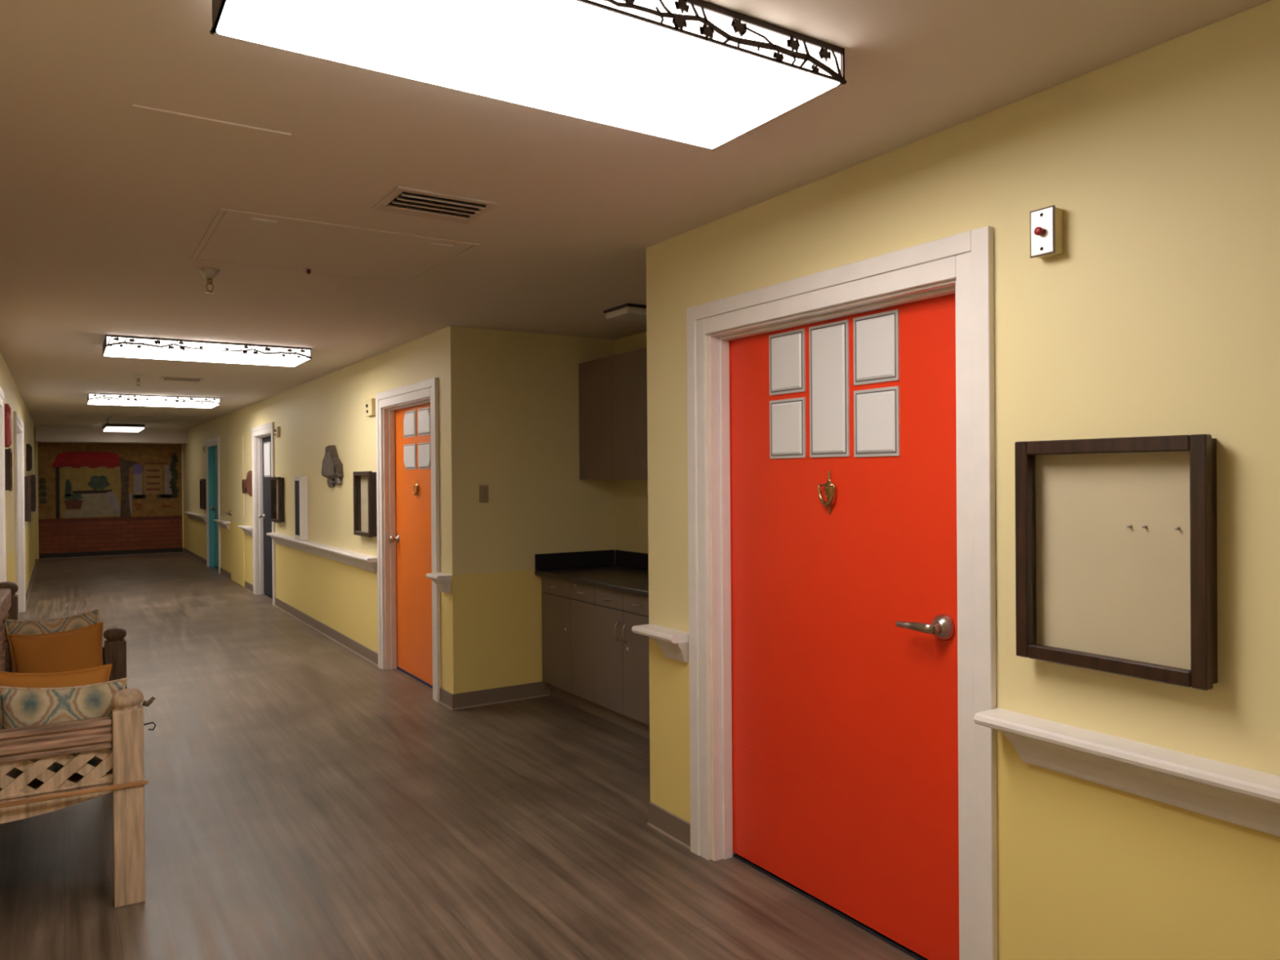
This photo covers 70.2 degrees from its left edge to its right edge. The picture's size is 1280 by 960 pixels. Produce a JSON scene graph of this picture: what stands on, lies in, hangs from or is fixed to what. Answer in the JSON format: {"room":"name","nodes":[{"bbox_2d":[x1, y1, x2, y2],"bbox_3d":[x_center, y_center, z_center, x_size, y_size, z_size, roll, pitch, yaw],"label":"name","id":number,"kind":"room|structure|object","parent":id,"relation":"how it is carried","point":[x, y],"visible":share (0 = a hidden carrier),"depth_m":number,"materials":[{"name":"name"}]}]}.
{"room":"nursing home corridor","nodes":[
{"label":"nursing home corridor","id":0,"kind":"room"},
{"bbox_2d":[0,351,35,593],"bbox_3d":[-3.891,0.263,5.288,0.150,2.440,23.500,-1,0,-32],"label":"wall","id":1,"kind":"structure","parent":0,"point":[12,396],"depth_m":8.61,"materials":[{"name":"paint"}]},
{"bbox_2d":[0,386,6,582],"bbox_3d":[-4.408,0.417,6.126,0.174,2.132,1.370,-1,0,-32],"label":"door frame","id":2,"kind":"structure","parent":1,"relation":"attached to","point":[2,500],"depth_m":6.65,"materials":[{"name":"white paint"}]},
{"bbox_2d":[4,403,12,447],"bbox_3d":[-4.979,-0.431,7.167,0.045,0.344,0.504,-1,0,-32],"label":"flower ornament","id":3,"kind":"object","parent":1,"relation":"attached to","point":[7,411],"visible":0.84,"depth_m":7.05,"materials":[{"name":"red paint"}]},
{"bbox_2d":[4,448,12,491],"bbox_3d":[-4.965,-0.080,7.153,0.046,0.335,0.300,-1,0,-32],"label":"shadow box","id":4,"kind":"object","parent":1,"relation":"attached to","point":[8,452],"visible":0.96,"depth_m":7.04,"materials":[{"name":"brown wood"}]},
{"bbox_2d":[13,411,25,616],"bbox_3d":[-6.511,0.418,9.429,0.174,2.132,2.000,-1,0,-32],"label":"door frame","id":5,"kind":"structure","parent":1,"relation":"attached to","point":[19,464],"depth_m":10.19,"materials":[{"name":"white paint"}]},
{"bbox_2d":[24,475,31,521],"bbox_3d":[-7.386,0.223,10.976,0.062,0.550,0.450,-1,0,-32],"label":"shadow box","id":6,"kind":"object","parent":1,"relation":"attached to","point":[27,478],"visible":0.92,"depth_m":10.79,"materials":[{"name":"brown wood"}]},
{"bbox_2d":[26,444,32,471],"bbox_3d":[-7.941,-0.291,11.837,0.060,0.350,0.400,-1,0,-32],"label":"ornament","id":7,"kind":"object","parent":1,"relation":"attached to","point":[28,448],"visible":1,"depth_m":11.71,"materials":[{"name":"brown wood"}]},
{"bbox_2d":[25,562,36,608],"bbox_3d":[-8.550,1.435,12.783,0.017,0.098,5.850,-1,0,-32],"label":"baseboard","id":8,"kind":"structure","parent":1,"relation":"attached to","point":[27,594],"depth_m":12.32,"materials":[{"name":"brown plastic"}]},
{"bbox_2d":[29,474,35,511],"bbox_3d":[-8.782,0.189,13.169,0.062,0.530,0.450,-1,0,-32],"label":"shadow box","id":9,"kind":"object","parent":1,"relation":"attached to","point":[33,476],"visible":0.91,"depth_m":12.99,"materials":[{"name":"brown wood"}]},
{"bbox_2d":[33,429,183,559],"bbox_3d":[-10.759,0.259,17.511,3.848,2.440,0.100,-1,0,-32],"label":"wall","id":10,"kind":"structure","parent":0,"point":[36,461],"depth_m":17.10,"materials":[{"name":"paint"}]},
{"bbox_2d":[37,442,182,553],"bbox_3d":[-10.276,0.344,17.748,2.423,2.111,0.018,-1,0,-32],"label":"painted mural","id":11,"kind":"object","parent":10,"relation":"attached to","point":[92,497],"visible":1,"depth_m":17.72,"materials":[{"name":"multicoloured paint"}]},
{"bbox_2d":[39,547,182,559],"bbox_3d":[-10.259,1.425,17.749,2.428,0.098,0.016,-1,0,-32],"label":"baseboard","id":12,"kind":"structure","parent":10,"relation":"attached to","point":[114,553],"depth_m":17.71,"materials":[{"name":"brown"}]},
{"bbox_2d":[35,426,187,444],"bbox_3d":[-10.084,-0.838,17.438,2.468,0.255,0.750,-1,0,-32],"label":"wall","id":13,"kind":"structure","parent":0,"point":[51,435],"depth_m":17.10,"materials":[{"name":"beige paint"}]},
{"bbox_2d":[182,325,475,693],"bbox_3d":[-5.153,0.241,12.146,0.150,2.440,14.974,-1,0,-32],"label":"wall","id":14,"kind":"structure","parent":0,"point":[313,415],"depth_m":7.84,"materials":[{"name":"paint"}]},
{"bbox_2d":[182,511,206,522],"bbox_3d":[-8.086,0.669,16.528,0.101,0.118,2.630,-1,0,-32],"label":"handrail","id":15,"kind":"object","parent":14,"relation":"attached to","point":[192,515],"visible":1,"depth_m":16.25,"materials":[{"name":"white paint"}]},
{"bbox_2d":[182,547,206,565],"bbox_3d":[-8.274,1.414,16.913,0.017,0.098,3.558,-1,0,-32],"label":"baseboard","id":16,"kind":"structure","parent":14,"relation":"attached to","point":[196,557],"depth_m":16.79,"materials":[{"name":"brown plastic"}]},
{"bbox_2d":[199,479,206,509],"bbox_3d":[-7.493,0.240,15.625,0.062,0.515,0.450,-1,0,-32],"label":"shadow box","id":17,"kind":"object","parent":14,"relation":"attached to","point":[202,482],"visible":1,"depth_m":15.48,"materials":[{"name":"brown wood"}]},
{"bbox_2d":[205,436,220,573],"bbox_3d":[-6.881,0.396,14.841,0.174,2.132,1.430,-1,0,-32],"label":"door frame","id":18,"kind":"structure","parent":14,"relation":"attached to","point":[212,443],"depth_m":15.32,"materials":[{"name":"white paint"}]},
{"bbox_2d":[210,447,218,568],"bbox_3d":[-6.863,0.458,14.852,0.131,2.006,1.180,-1,0,-32],"label":"door","id":19,"kind":"structure","parent":14,"relation":"in","point":[215,472],"depth_m":15.17,"materials":[{"name":"teal paint"}]},
{"bbox_2d":[213,519,230,528],"bbox_3d":[-6.309,0.668,13.735,0.101,0.118,0.950,-1,0,-32],"label":"handrail","id":20,"kind":"object","parent":14,"relation":"attached to","point":[225,524],"visible":1,"depth_m":13.55,"materials":[{"name":"white paint"}]},
{"bbox_2d":[219,567,231,579],"bbox_3d":[-6.267,1.413,13.761,0.017,0.098,1.048,-1,0,-32],"label":"baseboard","id":21,"kind":"structure","parent":14,"relation":"attached to","point":[226,574],"depth_m":13.72,"materials":[{"name":"brown plastic"}]},
{"bbox_2d":[226,435,244,586],"bbox_3d":[-5.703,0.426,12.799,0.080,2.048,1.120,-1,0,-32],"label":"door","id":22,"kind":"structure","parent":14,"relation":"in","point":[236,513],"depth_m":12.77,"materials":[{"name":"paint"}]},
{"bbox_2d":[237,524,252,536],"bbox_3d":[-5.177,0.668,11.958,0.101,0.118,0.664,-1,0,-32],"label":"handrail","id":23,"kind":"object","parent":14,"relation":"attached to","point":[247,530],"visible":0.98,"depth_m":11.84,"materials":[{"name":"white paint"}]},
{"bbox_2d":[241,470,252,496],"bbox_3d":[-5.183,0.044,12.004,0.050,0.335,0.580,-1,0,-32],"label":"leaf ornament","id":24,"kind":"object","parent":14,"relation":"attached to","point":[246,483],"visible":0.98,"depth_m":11.80,"materials":[{"name":"brown metal"}]},
{"bbox_2d":[244,581,253,593],"bbox_3d":[-5.149,1.413,12.003,0.017,0.098,0.718,-1,0,-32],"label":"baseboard","id":25,"kind":"structure","parent":14,"relation":"attached to","point":[248,586],"depth_m":12.02,"materials":[{"name":"brown plastic"}]},
{"bbox_2d":[251,422,275,605],"bbox_3d":[-4.540,0.395,11.163,0.174,2.132,1.350,-1,0,-32],"label":"door frame","id":26,"kind":"structure","parent":14,"relation":"attached to","point":[258,433],"depth_m":11.60,"materials":[{"name":"white paint"}]},
{"bbox_2d":[258,436,272,598],"bbox_3d":[-4.522,0.457,11.174,0.131,2.006,1.100,-1,0,-32],"label":"door","id":27,"kind":"structure","parent":14,"relation":"in","point":[268,562],"depth_m":11.40,"materials":[{"name":"grey paint"}]},
{"bbox_2d":[270,476,284,523],"bbox_3d":[-4.101,0.221,10.296,0.062,0.510,0.457,-1,0,-32],"label":"shadow box","id":28,"kind":"object","parent":14,"relation":"attached to","point":[277,483],"visible":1,"depth_m":10.34,"materials":[{"name":"brown wood"}]},
{"bbox_2d":[274,426,279,437],"bbox_3d":[-4.122,-0.546,10.333,0.044,0.115,0.140,-1,0,-32],"label":"signal","id":29,"kind":"object","parent":14,"relation":"attached to","point":[277,430],"visible":1,"depth_m":10.28,"materials":[{"name":"beige plastic"}]},
{"bbox_2d":[293,475,307,540],"bbox_3d":[-3.450,0.283,9.261,0.076,0.644,0.270,-1,0,-32],"label":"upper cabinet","id":30,"kind":"object","parent":14,"relation":"attached to","point":[300,482],"visible":1,"depth_m":9.16,"materials":[{"name":"white paint"}]},
{"bbox_2d":[266,532,377,572],"bbox_3d":[-3.169,0.667,8.803,0.101,0.118,4.088,-1,0,-32],"label":"handrail","id":31,"kind":"object","parent":14,"relation":"attached to","point":[366,562],"visible":0.96,"depth_m":8.21,"materials":[{"name":"white paint"}]},
{"bbox_2d":[274,597,377,666],"bbox_3d":[-3.129,1.412,8.830,0.017,0.098,4.098,-1,0,-32],"label":"baseboard","id":32,"kind":"structure","parent":14,"relation":"attached to","point":[357,648],"depth_m":8.36,"materials":[{"name":"brown plastic"}]},
{"bbox_2d":[321,444,343,488],"bbox_3d":[-2.801,-0.122,8.234,0.078,0.385,0.620,-1,0,-32],"label":"bell ornament","id":33,"kind":"object","parent":14,"relation":"attached to","point":[332,466],"visible":1,"depth_m":8.15,"materials":[{"name":"grey metal"}]},
{"bbox_2d":[353,471,377,537],"bbox_3d":[-2.217,0.191,7.335,0.062,0.520,0.457,-1,0,-32],"label":"shadow box","id":34,"kind":"object","parent":14,"relation":"attached to","point":[365,508],"visible":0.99,"depth_m":7.39,"materials":[{"name":"brown wood"}]},
{"bbox_2d":[365,398,375,416],"bbox_3d":[-2.147,-0.576,7.230,0.044,0.133,0.165,-1,0,-32],"label":"signal","id":35,"kind":"object","parent":14,"relation":"attached to","point":[370,403],"visible":1,"depth_m":7.19,"materials":[{"name":"beige plastic"}]},
{"bbox_2d":[375,377,440,702],"bbox_3d":[-1.619,0.394,6.574,0.174,2.132,1.326,-1,0,-32],"label":"door frame","id":36,"kind":"structure","parent":14,"relation":"attached to","point":[424,392],"depth_m":7.00,"materials":[{"name":"white paint"}]},
{"bbox_2d":[388,403,432,688],"bbox_3d":[-1.601,0.456,6.585,0.131,2.006,1.076,-1,0,-32],"label":"door","id":37,"kind":"structure","parent":14,"relation":"in","point":[413,539],"depth_m":6.67,"materials":[{"name":"orange paint"}]},
{"bbox_2d":[425,572,452,593],"bbox_3d":[-1.296,0.666,5.860,0.101,0.118,0.210,-1,0,-32],"label":"handrail","id":38,"kind":"object","parent":14,"relation":"attached to","point":[442,580],"visible":1,"depth_m":5.81,"materials":[{"name":"white paint"}]},
{"bbox_2d":[438,687,452,709],"bbox_3d":[-1.254,1.411,5.885,0.017,0.098,0.224,-1,0,-32],"label":"baseboard","id":39,"kind":"structure","parent":14,"relation":"attached to","point":[446,697],"depth_m":5.88,"materials":[{"name":"brown plastic"}]},
{"bbox_2d":[0,552,917,959],"bbox_3d":[-3.295,1.520,6.971,5.100,0.100,25.900,-1,0,-32],"label":"floor","id":40,"kind":"structure","parent":0,"point":[306,797],"depth_m":3.80,"materials":[{"name":"plastic"}]},
{"bbox_2d":[0,582,155,907],"bbox_3d":[-2.375,0.978,3.753,0.584,1.001,1.668,-1,0,-31],"label":"bench","id":41,"kind":"object","parent":40,"relation":"on","point":[38,790],"visible":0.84,"depth_m":3.14,"materials":[{"name":"brown wood"}]},
{"bbox_2d":[4,608,99,672],"bbox_3d":[-2.732,0.844,4.259,0.392,0.454,0.149,-1,0,-38],"label":"cushion","id":42,"kind":"object","parent":41,"relation":"on","point":[91,617],"visible":0.25,"depth_m":4.24,"materials":[{"name":"fabric"}]},
{"bbox_2d":[6,621,103,673],"bbox_3d":[-2.633,0.866,4.132,0.388,0.412,0.156,-1,0,-38],"label":"cushion","id":43,"kind":"object","parent":41,"relation":"on","point":[81,648],"visible":0.51,"depth_m":4.09,"materials":[{"name":"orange fabric"}]},
{"bbox_2d":[0,663,111,688],"bbox_3d":[-2.149,0.870,3.316,0.394,0.400,0.140,-1,0,-37],"label":"cushion","id":44,"kind":"object","parent":41,"relation":"on","point":[101,673],"visible":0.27,"depth_m":3.30,"materials":[{"name":"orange fabric"}]},
{"bbox_2d":[0,677,127,778],"bbox_3d":[-2.039,0.885,3.208,0.406,0.371,0.142,-1,0,-38],"label":"cushion","id":45,"kind":"object","parent":41,"relation":"on","point":[20,707],"visible":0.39,"depth_m":3.16,"materials":[{"name":"fabric"}]},
{"bbox_2d":[541,576,578,707],"bbox_3d":[-0.313,1.043,6.093,0.619,0.816,0.405,-1,0,-32],"label":"base cabinet","id":46,"kind":"object","parent":40,"relation":"on","point":[556,596],"visible":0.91,"depth_m":5.94,"materials":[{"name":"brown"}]},
{"bbox_2d":[569,582,649,738],"bbox_3d":[0.139,1.043,5.384,0.619,0.816,1.273,-1,0,-32],"label":"base cabinet","id":47,"kind":"object","parent":40,"relation":"on","point":[610,661],"visible":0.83,"depth_m":5.35,"materials":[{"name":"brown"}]},
{"bbox_2d":[534,549,648,597],"bbox_3d":[0.175,0.563,5.304,0.636,0.139,2.289,-1,0,-32],"label":"countertop","id":48,"kind":"structure","parent":47,"relation":"on","point":[597,568],"depth_m":6.09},
{"bbox_2d":[472,327,615,693],"bbox_3d":[-0.602,0.233,6.256,1.202,2.440,0.150,-1,0,-32],"label":"wall","id":49,"kind":"structure","parent":0,"point":[526,437],"depth_m":6.06,"materials":[{"name":"paint"}]},
{"bbox_2d":[479,484,488,502],"bbox_3d":[-1.010,0.090,5.898,0.063,0.112,0.022,-1,0,-32],"label":"light switch","id":50,"kind":"object","parent":49,"relation":"attached to","point":[483,489],"visible":1,"depth_m":5.90,"materials":[{"name":"beige plastic"}]},
{"bbox_2d":[451,681,549,710],"bbox_3d":[-0.906,1.408,5.963,0.689,0.098,0.017,-1,0,-32],"label":"baseboard","id":51,"kind":"structure","parent":49,"relation":"attached to","point":[523,691],"depth_m":5.95,"materials":[{"name":"brown plastic"}]},
{"bbox_2d":[613,331,648,553],"bbox_3d":[0.501,0.228,5.511,0.140,2.440,2.291,-1,0,-32],"label":"wall","id":52,"kind":"structure","parent":0,"point":[631,495],"depth_m":6.25,"materials":[{"name":"paint"}]},
{"bbox_2d":[534,549,648,569],"bbox_3d":[0.176,0.546,5.305,0.634,0.105,2.289,-1,0,-32],"label":"backsplash","id":53,"kind":"structure","parent":52,"relation":"attached to","point":[597,557],"depth_m":6.24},
{"bbox_2d":[578,348,647,479],"bbox_3d":[-0.058,-0.405,5.979,0.290,0.800,0.897,-1,0,-32],"label":"upper cabinet","id":54,"kind":"object","parent":52,"relation":"attached to","point":[613,389],"visible":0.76,"depth_m":5.88,"materials":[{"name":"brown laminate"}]},
{"bbox_2d":[0,0,1271,430],"bbox_3d":[-3.314,-1.020,6.959,5.100,0.100,25.900,-1,0,-32],"label":"ceiling","id":55,"kind":"structure","parent":0,"point":[98,239],"depth_m":2.86,"materials":[{"name":"beige paint"}]},
{"bbox_2d":[104,415,111,422],"bbox_3d":[-8.028,-0.912,13.738,0.088,0.105,0.088,-1,0,-32],"label":"sprinkler","id":56,"kind":"object","parent":55,"relation":"attached to","point":[107,417],"visible":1,"depth_m":13.71,"materials":[{"name":"silver metal"}]},
{"bbox_2d":[102,422,145,432],"bbox_3d":[-9.193,-0.926,16.197,0.589,0.082,1.409,-1,0,-32],"label":"ceiling light","id":57,"kind":"object","parent":55,"relation":"attached to","point":[108,427],"visible":1,"depth_m":15.71,"materials":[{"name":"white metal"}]},
{"bbox_2d":[102,426,143,432],"bbox_3d":[-9.193,-0.893,16.197,0.568,0.016,1.388,-1,0,-32],"label":"diffuser","id":58,"kind":"object","parent":57,"relation":"attached to","point":[136,429],"depth_m":16.01,"materials":[{"name":"white plastic"}]},
{"bbox_2d":[105,426,144,427],"bbox_3d":[-9.193,-0.931,16.197,0.566,0.060,1.386,-1,0,-32],"label":"diffuser","id":59,"kind":"object","parent":57,"relation":"attached to","point":[105,427],"depth_m":15.61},
{"bbox_2d":[133,373,143,386],"bbox_3d":[-4.594,-0.913,8.338,0.088,0.105,0.088,-1,0,-32],"label":"sprinkler","id":60,"kind":"object","parent":55,"relation":"attached to","point":[138,376],"visible":1,"depth_m":8.32,"materials":[{"name":"silver metal"}]},
{"bbox_2d":[126,415,154,417],"bbox_3d":[-7.569,-0.960,13.793,0.360,0.018,0.290,-1,0,-32],"label":"ceiling vent","id":61,"kind":"object","parent":55,"relation":"in","point":[145,416],"visible":1,"depth_m":13.71,"materials":[{"name":"white metal"}]},
{"bbox_2d":[86,392,220,408],"bbox_3d":[-5.702,-0.927,10.684,1.339,0.082,0.659,-1,0,-32],"label":"ceiling light","id":62,"kind":"object","parent":55,"relation":"attached to","point":[93,398],"visible":1,"depth_m":10.48,"materials":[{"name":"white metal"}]},
{"bbox_2d":[88,399,218,408],"bbox_3d":[-5.702,-0.894,10.684,1.318,0.016,0.638,-1,0,-32],"label":"diffuser","id":63,"kind":"object","parent":62,"relation":"attached to","point":[201,403],"depth_m":10.58,"materials":[{"name":"white plastic"}]},
{"bbox_2d":[88,394,219,403],"bbox_3d":[-5.702,-0.932,10.684,1.316,0.060,0.636,-1,0,-32],"label":"diffuser","id":64,"kind":"object","parent":62,"relation":"attached to","point":[93,398],"depth_m":10.39,"materials":[{"name":"white plastic"}]},
{"bbox_2d":[159,376,204,382],"bbox_3d":[-4.391,-0.961,8.727,0.360,0.018,0.290,-1,0,-32],"label":"ceiling vent","id":65,"kind":"object","parent":55,"relation":"in","point":[163,378],"visible":1,"depth_m":8.67,"materials":[{"name":"white metal"}]},
{"bbox_2d":[102,334,311,366],"bbox_3d":[-3.129,-0.928,6.609,1.319,0.082,0.559,-1,0,-32],"label":"ceiling light","id":66,"kind":"object","parent":55,"relation":"attached to","point":[123,346],"visible":1,"depth_m":6.44,"materials":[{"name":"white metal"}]},
{"bbox_2d":[103,345,310,366],"bbox_3d":[-3.129,-0.895,6.609,1.298,0.016,0.538,-1,0,-32],"label":"diffuser","id":67,"kind":"object","parent":66,"relation":"attached to","point":[182,353],"depth_m":6.50,"materials":[{"name":"white plastic"}]},
{"bbox_2d":[106,336,310,356],"bbox_3d":[-3.129,-0.933,6.609,1.296,0.060,0.536,-1,0,-32],"label":"diffuser","id":68,"kind":"object","parent":66,"relation":"attached to","point":[117,346],"depth_m":6.36,"materials":[{"name":"white plastic"}]},
{"bbox_2d":[124,104,291,174],"bbox_3d":[-1.244,-0.963,2.607,0.387,0.004,0.398,-1,0,-32],"label":"access panel","id":69,"kind":"object","parent":55,"relation":"attached to","point":[152,131],"depth_m":2.59,"materials":[{"name":"beige paint"}]},
{"bbox_2d":[199,267,220,293],"bbox_3d":[-1.981,-0.914,4.192,0.088,0.105,0.088,-1,0,-32],"label":"sprinkler","id":70,"kind":"object","parent":55,"relation":"attached to","point":[209,273],"visible":1,"depth_m":4.17,"materials":[{"name":"silver metal"}]},
{"bbox_2d":[304,267,312,274],"bbox_3d":[-1.517,-0.956,4.168,0.036,0.028,0.036,-1,0,-32],"label":"ceiling sensor","id":71,"kind":"object","parent":55,"relation":"attached to","point":[308,269],"visible":1,"depth_m":4.16,"materials":[{"name":"beige paint"}]},
{"bbox_2d":[190,208,479,284],"bbox_3d":[-1.315,-0.967,3.874,0.986,0.007,0.892,-1,0,-32],"label":"access panel","id":72,"kind":"object","parent":55,"relation":"attached to","point":[241,238],"visible":0.97,"depth_m":3.80,"materials":[{"name":"beige paint"}]},
{"bbox_2d":[372,186,498,223],"bbox_3d":[-0.726,-0.964,3.219,0.360,0.018,0.290,-1,0,-32],"label":"ceiling vent","id":73,"kind":"object","parent":55,"relation":"in","point":[402,200],"visible":1,"depth_m":3.20,"materials":[{"name":"white metal"}]},
{"bbox_2d":[209,0,846,151],"bbox_3d":[-0.193,-0.929,1.933,1.251,0.082,0.501,-1,0,-32],"label":"ceiling light","id":74,"kind":"object","parent":55,"relation":"attached to","point":[698,73],"visible":1,"depth_m":1.91,"materials":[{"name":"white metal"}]},
{"bbox_2d":[590,0,839,75],"bbox_3d":[-0.193,-0.934,1.933,1.228,0.060,0.478,-1,0,-32],"label":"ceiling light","id":75,"kind":"object","parent":74,"relation":"attached to","point":[700,20],"depth_m":1.89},
{"bbox_2d":[603,302,646,323],"bbox_3d":[0.059,-0.962,5.313,0.478,0.052,0.270,-1,0,-32],"label":"light","id":76,"kind":"object","parent":55,"relation":"attached to","point":[627,312],"visible":0.52,"depth_m":5.17,"materials":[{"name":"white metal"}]},
{"bbox_2d":[645,0,1279,959],"bbox_3d":[2.363,0.238,0.339,0.150,2.440,8.435,-1,0,-32],"label":"wall","id":77,"kind":"structure","parent":0,"point":[1157,313],"depth_m":2.16,"materials":[{"name":"paint"}]},
{"bbox_2d":[631,623,688,662],"bbox_3d":[0.087,0.666,3.688,0.101,0.118,0.294,-1,0,-32],"label":"handrail","id":78,"kind":"object","parent":77,"relation":"attached to","point":[673,643],"visible":0.95,"depth_m":3.63,"materials":[{"name":"white paint"}]},
{"bbox_2d":[647,801,690,850],"bbox_3d":[0.122,1.410,3.722,0.017,0.098,0.321,-1,0,-32],"label":"baseboard","id":79,"kind":"structure","parent":77,"relation":"attached to","point":[660,820],"depth_m":3.72,"materials":[{"name":"brown plastic"}]},
{"bbox_2d":[686,225,997,959],"bbox_3d":[0.632,0.393,3.038,0.174,2.132,1.377,-1,0,-32],"label":"door frame","id":80,"kind":"structure","parent":77,"relation":"attached to","point":[962,264],"depth_m":2.70,"materials":[{"name":"white paint"}]},
{"bbox_2d":[728,293,959,959],"bbox_3d":[0.649,0.455,3.049,0.133,2.006,1.127,-1,0,-32],"label":"door","id":81,"kind":"structure","parent":77,"relation":"in","point":[843,446],"depth_m":2.98,"materials":[{"name":"red paint"}]},
{"bbox_2d":[1030,204,1062,258],"bbox_3d":[1.005,-0.615,2.261,0.062,0.116,0.066,-1,0,-32],"label":"station","id":82,"kind":"object","parent":77,"relation":"attached to","point":[1046,223],"visible":1,"depth_m":2.25,"materials":[{"name":"beige plastic"}]},
{"bbox_2d":[1014,434,1217,690],"bbox_3d":[1.097,0.174,2.129,0.062,0.542,0.457,-1,0,-32],"label":"shadow box","id":83,"kind":"object","parent":77,"relation":"attached to","point":[1116,538],"visible":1,"depth_m":2.12,"materials":[{"name":"brown wood"}]},
{"bbox_2d":[973,707,1279,836],"bbox_3d":[1.482,0.665,1.495,0.101,0.118,2.131,-1,0,-32],"label":"handrail","id":84,"kind":"object","parent":77,"relation":"attached to","point":[1244,797],"visible":1,"depth_m":2.03,"materials":[{"name":"white paint"}]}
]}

